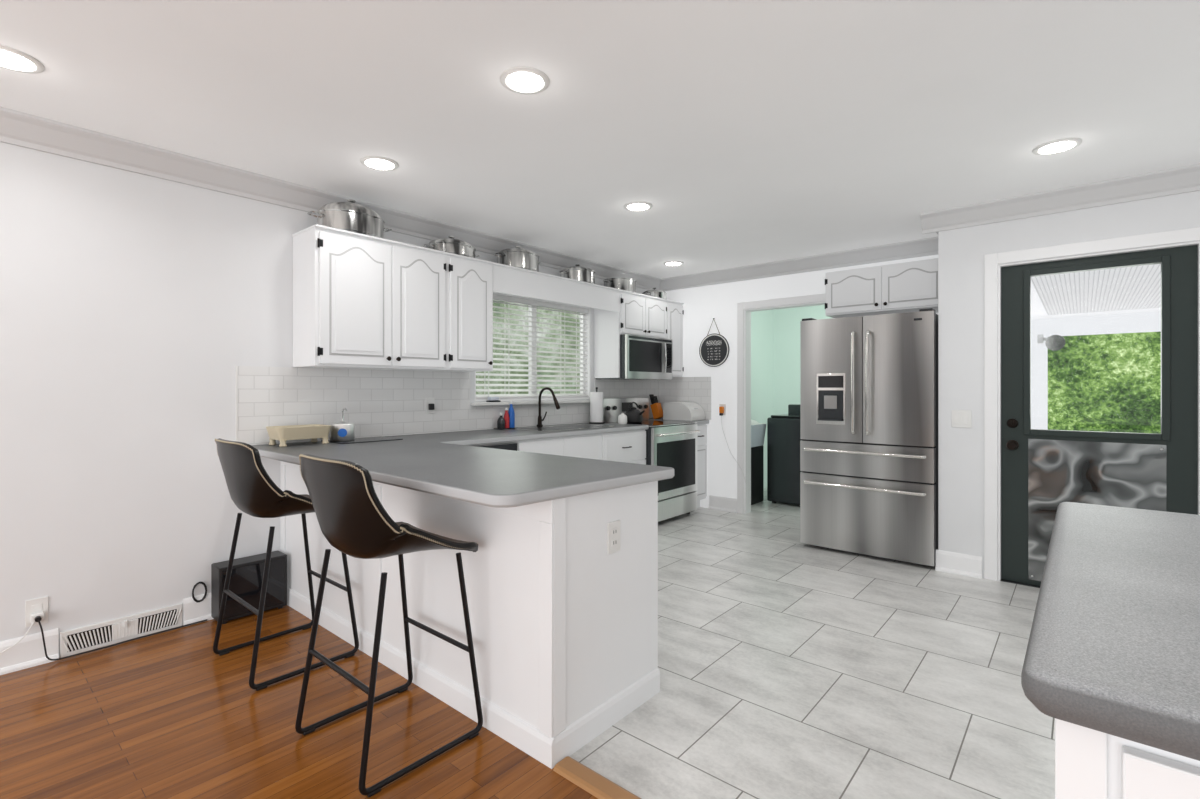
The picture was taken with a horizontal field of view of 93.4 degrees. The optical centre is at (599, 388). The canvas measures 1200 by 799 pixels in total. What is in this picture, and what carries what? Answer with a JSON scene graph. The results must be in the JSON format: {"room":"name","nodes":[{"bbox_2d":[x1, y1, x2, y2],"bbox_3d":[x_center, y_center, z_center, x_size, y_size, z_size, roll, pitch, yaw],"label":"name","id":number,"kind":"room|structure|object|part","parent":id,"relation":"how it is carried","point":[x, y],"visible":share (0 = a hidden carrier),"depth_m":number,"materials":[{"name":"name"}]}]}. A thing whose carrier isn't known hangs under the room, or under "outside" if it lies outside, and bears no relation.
{"room":"kitchen","nodes":[
{"label":"kitchen","id":0,"kind":"room"},
{"bbox_2d":[0,605,597,798],"bbox_3d":[-0.901,1.270,-0.453,6.640,0.060,4.540,0,0,41],"label":"floor","id":1,"kind":"structure","parent":0,"point":[186,712],"depth_m":2.05,"materials":[{"name":"brown wood"}]},
{"bbox_2d":[211,551,286,623],"bbox_3d":[-1.934,1.090,3.125,0.138,0.300,0.335,0,0,41],"label":"subwoofer","id":2,"kind":"object","parent":1,"relation":"on","point":[246,580],"visible":0.77,"depth_m":3.06,"materials":[{"name":"black plastic"}]},
{"bbox_2d":[213,438,358,690],"bbox_3d":[-1.469,0.731,2.621,0.500,1.018,0.487,0,0,41],"label":"bar stool","id":3,"kind":"object","parent":1,"relation":"on","point":[254,489],"visible":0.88,"depth_m":2.43,"materials":[{"name":"black leather"}]},
{"bbox_3d":[-1.470,0.410,2.619,0.500,0.377,0.483,0,0,41],"label":"seat","id":4,"kind":"part","parent":3,"relation":"part of","materials":[{"name":"black leather"}]},
{"bbox_2d":[295,454,482,796],"bbox_3d":[-0.762,0.731,2.016,0.500,1.018,0.487,0,0,41],"label":"bar stool","id":5,"kind":"object","parent":1,"relation":"on","point":[354,519],"visible":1,"depth_m":1.84,"materials":[{"name":"black leather"}]},
{"bbox_3d":[-0.763,0.410,2.015,0.500,0.377,0.483,0,0,41],"label":"seat","id":6,"kind":"part","parent":5,"relation":"part of","materials":[{"name":"black leather"}]},
{"bbox_2d":[553,756,640,798],"bbox_3d":[0.367,1.233,1.444,1.300,0.014,0.080,0,0,41],"label":"threshold","id":7,"kind":"object","parent":1,"relation":"on","point":[588,780],"depth_m":1.77,"materials":[{"name":"brown wood"}]},
{"bbox_2d":[0,142,646,657],"bbox_3d":[-2.084,0.020,3.178,0.120,2.440,8.520,0,0,41],"label":"wall","id":8,"kind":"structure","parent":0,"point":[142,316],"depth_m":2.78,"materials":[{"name":"paint"}]},
{"bbox_2d":[0,628,58,674],"bbox_3d":[-3.643,1.171,1.244,0.026,0.138,3.555,0,0,41],"label":"baseboard","id":9,"kind":"structure","parent":8,"relation":"attached to","point":[27,651],"depth_m":2.52,"materials":[{"name":"white paint"}]},
{"bbox_2d":[0,582,206,660],"bbox_3d":[-2.687,1.091,2.322,0.076,0.293,1.834,0,0,41],"label":"plug","id":10,"kind":"object","parent":8,"relation":"attached to","point":[36,611],"visible":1,"depth_m":2.55,"materials":[{"name":"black plastic"}]},
{"bbox_2d":[60,603,181,657],"bbox_3d":[-2.331,1.181,2.774,0.030,0.118,0.465,0,0,41],"label":"air vent","id":11,"kind":"object","parent":8,"relation":"in","point":[92,637],"visible":0.98,"depth_m":2.75,"materials":[{"name":"white plastic"}]},
{"bbox_2d":[183,593,213,625],"bbox_3d":[-2.023,1.171,3.138,0.026,0.138,0.478,0,0,41],"label":"baseboard","id":12,"kind":"structure","parent":8,"relation":"attached to","point":[193,611],"depth_m":3.00,"materials":[{"name":"white paint"}]},
{"bbox_2d":[0,107,659,289],"bbox_3d":[-2.041,-1.139,3.063,0.095,0.121,8.400,0,0,41],"label":"crown molding","id":13,"kind":"structure","parent":8,"relation":"attached to","point":[25,130],"depth_m":3.05,"materials":[{"name":"white paint"}]},
{"bbox_2d":[292,224,395,369],"bbox_3d":[-1.559,-0.526,3.437,0.337,0.792,0.457,0,0,41],"label":"upper cabinet","id":14,"kind":"object","parent":8,"relation":"attached to","point":[362,301],"depth_m":3.30,"materials":[{"name":"white paint"}]},
{"bbox_2d":[307,199,391,238],"bbox_3d":[-1.521,-1.039,3.460,0.321,0.233,0.500,0,0,41],"label":"pot","id":15,"kind":"object","parent":14,"relation":"on","point":[352,215],"visible":0.85,"depth_m":3.32,"materials":[{"name":"metal"}]},
{"bbox_2d":[396,241,451,371],"bbox_3d":[-1.278,-0.526,3.766,0.337,0.792,0.407,0,0,41],"label":"upper cabinet","id":16,"kind":"object","parent":8,"relation":"attached to","point":[423,275],"depth_m":3.67,"materials":[{"name":"white paint"}]},
{"bbox_2d":[421,236,478,257],"bbox_3d":[-1.053,-1.002,4.007,0.310,0.160,0.448,0,0,41],"label":"pot","id":17,"kind":"object","parent":16,"relation":"on","point":[450,244],"visible":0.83,"depth_m":3.88,"materials":[{"name":"metal"}]},
{"bbox_2d":[236,366,710,444],"bbox_3d":[-0.438,0.095,4.502,0.660,0.448,4.128,0,0,41],"label":"tile backsplash","id":18,"kind":"structure","parent":8,"relation":"attached to","point":[376,403],"depth_m":3.83,"materials":[{"name":"white tile"}]},
{"bbox_2d":[426,398,434,413],"bbox_3d":[-1.214,0.120,4.066,0.032,0.116,0.072,0,0,41],"label":"outlet","id":19,"kind":"object","parent":18,"relation":"attached to","point":[430,405],"visible":1,"depth_m":4.06,"materials":[{"name":"white plastic"}]},
{"bbox_2d":[452,253,499,371],"bbox_3d":[-1.017,-0.526,4.071,0.337,0.792,0.396,0,0,41],"label":"upper cabinet","id":20,"kind":"object","parent":8,"relation":"attached to","point":[474,281],"depth_m":3.96,"materials":[{"name":"white paint"}]},
{"bbox_2d":[471,292,589,405],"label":"kitchen window","id":21,"kind":"structure","parent":8,"relation":"in","point":[519,401],"depth_m":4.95,"materials":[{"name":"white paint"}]},
{"bbox_2d":[486,397,500,401],"bbox_3d":[-0.844,0.083,4.480,0.048,0.040,0.110,0,0,41],"label":"sponge holder","id":22,"kind":"object","parent":21,"relation":"on","point":[493,399],"visible":0.96,"depth_m":4.46,"materials":[{"name":"grey metal"}]},
{"bbox_2d":[476,294,587,397],"bbox_3d":[-0.555,-0.345,4.923,0.051,0.837,1.316,0,0,41],"label":"window blinds","id":23,"kind":"object","parent":21,"relation":"attached to","point":[532,303],"visible":0.71,"depth_m":4.90,"materials":[{"name":"white plastic"}]},
{"bbox_2d":[592,288,647,339],"bbox_3d":[0.204,-0.717,5.497,0.337,0.410,0.379,0,0,41],"label":"upper cabinet","id":24,"kind":"object","parent":8,"relation":"attached to","point":[617,312],"depth_m":5.33,"materials":[{"name":"white paint"}]},
{"bbox_2d":[603,278,635,292],"bbox_3d":[0.192,-0.984,5.469,0.310,0.123,0.429,0,0,41],"label":"pot","id":25,"kind":"object","parent":24,"relation":"on","point":[627,284],"visible":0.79,"depth_m":5.33,"materials":[{"name":"metal"}]},
{"bbox_2d":[596,334,671,379],"bbox_3d":[0.371,-0.301,5.605,0.432,0.413,0.756,0,0,41],"label":"microwave","id":26,"kind":"object","parent":24,"relation":"attached to","point":[645,358],"visible":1,"depth_m":5.42,"materials":[{"name":"grey metal"}]},
{"bbox_2d":[648,296,671,338],"bbox_3d":[0.451,-0.717,5.786,0.337,0.410,0.381,0,0,41],"label":"upper cabinet","id":27,"kind":"object","parent":8,"relation":"attached to","point":[659,309],"depth_m":5.72,"materials":[{"name":"white paint"}]},
{"bbox_2d":[642,288,666,298],"bbox_3d":[0.569,-0.991,5.910,0.269,0.137,0.350,0,0,41],"label":"pot","id":28,"kind":"object","parent":27,"relation":"on","point":[659,293],"visible":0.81,"depth_m":5.80,"materials":[{"name":"metal"}]},
{"bbox_2d":[672,301,683,376],"bbox_3d":[0.678,-0.526,6.052,0.337,0.792,0.313,0,0,41],"label":"upper cabinet","id":29,"kind":"object","parent":8,"relation":"attached to","point":[677,308],"depth_m":5.96,"materials":[{"name":"white paint"}]},
{"bbox_2d":[493,246,540,271],"bbox_3d":[-0.650,-1.026,4.478,0.310,0.206,0.448,0,0,41],"label":"stock pot","id":30,"kind":"object","parent":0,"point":[518,256],"visible":0.83,"depth_m":4.34,"materials":[{"name":"metal"}]},
{"bbox_2d":[559,264,594,283],"bbox_3d":[-0.199,-1.013,5.013,0.300,0.182,0.418,0,0,41],"label":"pot","id":31,"kind":"object","parent":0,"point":[579,272],"visible":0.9,"depth_m":4.88,"materials":[{"name":"metal"}]},
{"bbox_2d":[0,0,1199,278],"bbox_3d":[0.978,-1.240,1.743,6.640,0.080,10.320,0,0,41],"label":"ceiling","id":32,"kind":"structure","parent":0,"point":[720,134],"depth_m":2.38,"materials":[{"name":"paint"}]},
{"bbox_2d":[0,45,44,73],"bbox_3d":[-2.145,-1.195,2.046,0.192,0.008,0.192,0,0,41],"label":"recessed light","id":33,"kind":"object","parent":32,"relation":"in","point":[11,59],"visible":1,"depth_m":2.07,"materials":[{"name":"white plastic"}]},
{"bbox_2d":[360,156,398,170],"bbox_3d":[-1.170,-1.195,3.001,0.192,0.008,0.192,0,0,41],"label":"recessed light","id":34,"kind":"object","parent":32,"relation":"in","point":[379,163],"visible":1,"depth_m":2.99,"materials":[{"name":"white plastic"}]},
{"bbox_2d":[500,67,549,94],"bbox_3d":[-0.292,-1.195,2.197,0.192,0.008,0.192,0,0,41],"label":"recessed light","id":35,"kind":"object","parent":32,"relation":"in","point":[525,80],"visible":1,"depth_m":2.19,"materials":[{"name":"white plastic"}]},
{"bbox_2d":[624,201,652,211],"bbox_3d":[0.251,-1.195,3.708,0.192,0.008,0.192,0,0,41],"label":"recessed light","id":36,"kind":"object","parent":32,"relation":"in","point":[638,206],"visible":0.98,"depth_m":3.70,"materials":[{"name":"white plastic"}]},
{"bbox_2d":[663,261,683,265],"bbox_3d":[0.701,-1.195,5.388,0.192,0.008,0.192,0,0,41],"label":"recessed light","id":37,"kind":"object","parent":32,"relation":"in","point":[673,263],"visible":1,"depth_m":5.38,"materials":[{"name":"white plastic"}]},
{"bbox_2d":[1032,138,1081,154],"bbox_3d":[2.258,-1.195,2.793,0.192,0.008,0.192,0,0,41],"label":"recessed light","id":38,"kind":"object","parent":32,"relation":"in","point":[1057,146],"visible":1,"depth_m":2.78,"materials":[{"name":"white plastic"}]},
{"bbox_2d":[751,312,754,419],"bbox_3d":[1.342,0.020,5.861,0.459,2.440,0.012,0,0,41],"label":"wall","id":39,"kind":"structure","parent":0,"point":[752,313],"depth_m":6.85,"materials":[{"name":"paint"}]},
{"bbox_2d":[755,310,774,487],"bbox_3d":[1.647,0.020,6.678,0.100,2.440,1.650,0,0,41],"label":"wall","id":40,"kind":"structure","parent":0,"point":[764,320],"depth_m":7.11,"materials":[{"name":"paint"}]},
{"bbox_2d":[665,255,937,507],"bbox_3d":[1.769,0.020,5.409,2.835,2.440,0.120,0,0,41],"label":"wall","id":41,"kind":"structure","parent":0,"point":[703,306],"depth_m":5.76,"materials":[{"name":"paint"}]},
{"bbox_2d":[699,318,728,366],"bbox_3d":[1.174,-0.479,5.825,0.344,0.502,0.020,0,0,41],"label":"kitchen sign","id":42,"kind":"object","parent":41,"relation":"attached to","point":[713,350],"visible":1,"depth_m":5.82,"materials":[{"name":"black wood"}]},
{"bbox_2d":[708,495,736,512],"bbox_3d":[1.250,1.171,5.757,0.315,0.138,0.026,0,0,41],"label":"baseboard","id":43,"kind":"structure","parent":41,"relation":"attached to","point":[719,503],"depth_m":5.75,"materials":[{"name":"white paint"}]},
{"bbox_2d":[719,404,745,482],"bbox_3d":[1.326,0.546,5.675,0.309,0.789,0.050,0,0,41],"label":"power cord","id":44,"kind":"object","parent":41,"relation":"attached to","point":[722,409],"visible":1,"depth_m":5.74,"materials":[{"name":"white plastic"}]},
{"bbox_2d":[737,293,824,513],"bbox_3d":[1.799,0.189,5.371,1.014,2.102,0.138,0,0,41],"label":"door frame","id":45,"kind":"structure","parent":41,"relation":"attached to","point":[743,402],"depth_m":5.62,"materials":[{"name":"white paint"}]},
{"bbox_2d":[660,239,935,290],"bbox_3d":[1.745,-1.139,5.289,2.715,0.121,0.095,0,0,41],"label":"crown molding","id":46,"kind":"structure","parent":41,"relation":"attached to","point":[914,248],"depth_m":5.17,"materials":[{"name":"white paint"}]},
{"bbox_2d":[825,258,937,317],"bbox_3d":[2.324,-0.790,4.558,0.878,0.360,0.446,0,0,41],"label":"upper cabinet","id":47,"kind":"object","parent":41,"relation":"attached to","point":[907,287],"visible":0.79,"depth_m":4.42,"materials":[{"name":"white paint"}]},
{"bbox_2d":[775,305,831,414],"bbox_3d":[3.110,0.020,6.631,2.385,2.440,0.120,0,0,41],"label":"wall","id":48,"kind":"structure","parent":0,"point":[775,362],"depth_m":7.17,"materials":[{"name":"green paint"}]},
{"bbox_2d":[569,487,1054,798],"bbox_3d":[2.454,1.270,3.468,6.640,0.060,5.780,0,0,41],"label":"floor","id":49,"kind":"structure","parent":0,"point":[790,666],"depth_m":2.40,"materials":[{"name":"grey tile"}]},
{"bbox_2d":[332,481,387,666],"bbox_3d":[-0.946,0.800,2.949,0.517,0.880,0.647,0,0,41],"label":"base cabinet","id":50,"kind":"object","parent":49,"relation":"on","point":[365,574],"depth_m":2.69,"materials":[{"name":"white paint"}]},
{"bbox_2d":[388,485,447,703],"bbox_3d":[-0.550,0.800,2.615,0.519,0.880,0.639,0,0,41],"label":"peninsula panel","id":51,"kind":"object","parent":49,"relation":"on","point":[426,572],"depth_m":2.36,"materials":[{"name":"white paint"}]},
{"bbox_2d":[472,441,523,451],"bbox_3d":[-1.016,0.800,3.848,0.626,0.880,0.686,0,0,41],"label":"base cabinet","id":52,"kind":"object","parent":49,"relation":"on","point":[518,445],"depth_m":3.84,"materials":[{"name":"white paint"}]},
{"bbox_2d":[448,481,659,768],"bbox_3d":[-0.152,0.800,2.269,0.536,0.880,0.647,0,0,41],"label":"base cabinet","id":53,"kind":"object","parent":49,"relation":"on","point":[562,597],"depth_m":2.03,"materials":[{"name":"white paint"}]},
{"bbox_2d":[280,438,673,507],"bbox_3d":[-0.593,0.340,2.524,1.672,0.040,0.895,0,0,41],"label":"countertop","id":54,"kind":"structure","parent":53,"relation":"on","point":[456,465],"depth_m":2.22,"materials":[{"name":"laminate"}]},
{"bbox_2d":[524,433,607,460],"bbox_3d":[-0.501,0.800,4.449,0.626,0.880,0.898,0,0,41],"label":"base cabinet","id":55,"kind":"object","parent":49,"relation":"on","point":[593,446],"depth_m":4.34,"materials":[{"name":"white paint"}]},
{"bbox_2d":[252,423,648,460],"bbox_3d":[-0.781,0.340,4.097,0.660,0.040,3.021,0,0,41],"label":"countertop","id":56,"kind":"structure","parent":55,"relation":"on","point":[489,435],"depth_m":3.89,"materials":[{"name":"laminate"}]},
{"bbox_2d":[266,424,331,446],"bbox_3d":[-1.736,0.267,3.262,0.210,0.105,0.300,0,0,41],"label":"tray","id":57,"kind":"object","parent":56,"relation":"on","point":[284,434],"visible":0.98,"depth_m":3.20,"materials":[{"name":"beige plastic"}]},
{"bbox_2d":[321,436,402,443],"bbox_3d":[-1.473,0.317,3.508,0.280,0.005,0.385,0,0,41],"label":"mat","id":58,"kind":"object","parent":56,"relation":"on","point":[367,439],"visible":0.92,"depth_m":3.47,"materials":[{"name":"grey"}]},
{"bbox_2d":[330,408,354,440],"bbox_3d":[-1.572,0.212,3.450,0.145,0.200,0.140,0,0,41],"label":"fountain","id":59,"kind":"object","parent":58,"relation":"on","point":[342,430],"visible":1,"depth_m":3.40,"materials":[{"name":"silver metal"}]},
{"bbox_2d":[494,401,517,429],"bbox_3d":[-0.753,0.209,4.527,0.090,0.220,0.180,0,0,41],"label":"bottles","id":60,"kind":"object","parent":56,"relation":"on","point":[507,421],"visible":0.98,"depth_m":4.52,"materials":[{"name":"multicoloured plastic"}]},
{"bbox_2d":[537,387,559,426],"bbox_3d":[-0.420,0.151,4.755,0.264,0.336,0.092,0,0,41],"label":"faucet","id":61,"kind":"object","parent":56,"relation":"on","point":[540,419],"visible":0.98,"depth_m":4.79,"materials":[{"name":"black metal"}]},
{"bbox_2d":[513,424,614,431],"bbox_3d":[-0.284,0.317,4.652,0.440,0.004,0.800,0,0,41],"label":"sink","id":62,"kind":"object","parent":56,"relation":"in","point":[563,427],"visible":1,"depth_m":4.62,"materials":[{"name":"silver metal"}]},
{"bbox_2d":[589,387,604,423],"bbox_3d":[-0.030,0.151,5.264,0.150,0.336,0.150,0,0,41],"label":"paper towel","id":63,"kind":"object","parent":56,"relation":"on","point":[596,407],"visible":1,"depth_m":5.21,"materials":[{"name":"white paper"}]},
{"bbox_2d":[618,413,626,423],"bbox_3d":[0.205,0.268,5.115,0.084,0.102,0.083,0,0,41],"label":"jar","id":64,"kind":"object","parent":56,"relation":"on","point":[622,418],"visible":1,"depth_m":5.08,"materials":[{"name":"white ceramic"}]},
{"bbox_2d":[608,430,645,464],"bbox_3d":[-0.010,0.800,5.024,0.626,0.880,0.613,0,0,41],"label":"base cabinet","id":65,"kind":"object","parent":49,"relation":"on","point":[626,446],"depth_m":4.85,"materials":[{"name":"white paint"}]},
{"bbox_2d":[603,397,699,521],"bbox_3d":[0.494,0.665,5.499,0.721,1.150,0.756,0,0,41],"label":"range","id":66,"kind":"object","parent":49,"relation":"on","point":[672,444],"visible":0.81,"depth_m":5.35,"materials":[{"name":"grey metal"}]},
{"bbox_2d":[625,402,644,422],"bbox_3d":[0.339,0.224,5.421,0.222,0.201,0.176,0,0,41],"label":"kettle","id":67,"kind":"object","parent":66,"relation":"on","point":[633,414],"visible":0.98,"depth_m":5.37,"materials":[{"name":"black metal"}]},
{"bbox_2d":[696,424,706,507],"bbox_3d":[0.789,0.800,5.957,0.626,0.880,0.313,0,0,41],"label":"base cabinet","id":68,"kind":"object","parent":49,"relation":"on","point":[701,491],"depth_m":5.78,"materials":[{"name":"white paint"}]},
{"bbox_2d":[649,418,708,424],"bbox_3d":[0.792,0.340,5.954,0.637,0.040,0.312,0,0,41],"label":"countertop","id":69,"kind":"structure","parent":68,"relation":"on","point":[699,422],"depth_m":5.78,"materials":[{"name":"laminate"}]},
{"bbox_2d":[649,394,662,418],"bbox_3d":[0.601,0.189,6.027,0.150,0.265,0.085,0,0,41],"label":"knife block","id":70,"kind":"object","parent":69,"relation":"on","point":[656,409],"visible":0.98,"depth_m":6.00,"materials":[{"name":"orange wood"}]},
{"bbox_2d":[663,402,704,420],"bbox_3d":[0.875,0.229,5.884,0.340,0.180,0.270,0,0,41],"label":"bread box","id":71,"kind":"object","parent":69,"relation":"on","point":[689,411],"visible":0.92,"depth_m":5.79,"materials":[{"name":"white plastic"}]},
{"bbox_2d":[751,419,765,504],"bbox_3d":[1.616,0.785,6.165,0.280,0.910,0.410,0,0,41],"label":"hamper","id":72,"kind":"object","parent":49,"relation":"on","point":[758,429],"visible":0.29,"depth_m":6.10,"materials":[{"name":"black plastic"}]},
{"bbox_2d":[767,404,801,504],"bbox_3d":[2.298,0.710,6.193,0.680,1.060,0.700,0,0,41],"label":"washer","id":73,"kind":"object","parent":49,"relation":"on","point":[783,458],"visible":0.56,"depth_m":6.03,"materials":[{"name":"grey metal"}]},
{"bbox_2d":[800,308,937,565],"bbox_3d":[2.152,0.344,4.415,0.920,1.793,0.833,0,0,41],"label":"refrigerator","id":74,"kind":"object","parent":49,"relation":"on","point":[869,434],"visible":0.98,"depth_m":4.09,"materials":[{"name":"grey metal"}]},
{"bbox_2d":[1055,718,1199,798],"bbox_3d":[1.126,0.803,0.926,0.558,0.874,1.248,0,0,41],"label":"base cabinet","id":75,"kind":"object","parent":49,"relation":"on","point":[1092,764],"visible":0.35,"depth_m":0.59,"materials":[{"name":"white paint"}]},
{"bbox_2d":[1021,502,1199,760],"bbox_3d":[1.565,0.342,0.556,1.765,0.047,1.300,0,0,41],"label":"countertop","id":76,"kind":"structure","parent":75,"relation":"on","point":[1113,646],"depth_m":0.76,"materials":[{"name":"laminate"}]},
{"bbox_2d":[938,191,1199,577],"bbox_3d":[3.758,0.020,2.720,3.685,2.440,0.120,0,0,41],"label":"wall","id":77,"kind":"structure","parent":0,"point":[962,252],"depth_m":3.74,"materials":[{"name":"paint"}]},
{"bbox_2d":[924,237,937,254],"bbox_3d":[2.497,-1.139,4.154,0.095,0.121,0.600,0,0,41],"label":"crown molding","id":78,"kind":"structure","parent":77,"relation":"attached to","point":[932,242],"depth_m":4.50,"materials":[{"name":"white paint"}]},
{"bbox_2d":[952,410,971,427],"bbox_3d":[2.419,0.200,3.781,0.114,0.116,0.008,0,0,41],"label":"switch plate","id":79,"kind":"object","parent":77,"relation":"attached to","point":[961,418],"visible":1,"depth_m":3.77,"materials":[{"name":"white plastic"}]},
{"bbox_2d":[920,163,1199,238],"bbox_3d":[3.606,-1.139,2.708,3.660,0.121,0.095,0,0,41],"label":"crown molding","id":80,"kind":"structure","parent":77,"relation":"attached to","point":[1184,179],"depth_m":3.38,"materials":[{"name":"white paint"}]},
{"bbox_2d":[984,227,1199,587],"bbox_3d":[2.953,0.181,3.397,1.054,2.117,0.138,0,0,41],"label":"door frame","id":81,"kind":"structure","parent":77,"relation":"attached to","point":[994,263],"depth_m":3.65,"materials":[{"name":"white paint"}]},
{"bbox_2d":[1001,245,1197,585],"bbox_3d":[2.933,0.222,3.374,0.882,2.025,0.120,0,0,41],"label":"door","id":82,"kind":"structure","parent":77,"relation":"in","point":[1045,473],"depth_m":3.38,"materials":[{"name":"paint"},{"name":"glass"},{"name":"polished metal"}]},
{"label":"outside","id":83,"kind":"structure","parent":0,"visible":0},
{"bbox_2d":[1048,332,1160,433],"bbox_3d":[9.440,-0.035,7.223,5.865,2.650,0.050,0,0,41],"label":"trees","id":84,"kind":"object","parent":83,"point":[1088,394],"depth_m":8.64,"materials":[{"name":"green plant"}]},
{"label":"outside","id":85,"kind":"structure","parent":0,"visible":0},
{"bbox_2d":[1031,264,1160,428],"bbox_3d":[7.074,0.100,4.594,6.043,2.400,7.020,0,0,41],"label":"porch","id":86,"kind":"object","parent":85,"point":[1077,327],"depth_m":6.62,"materials":[{"name":"wood"}]}
]}

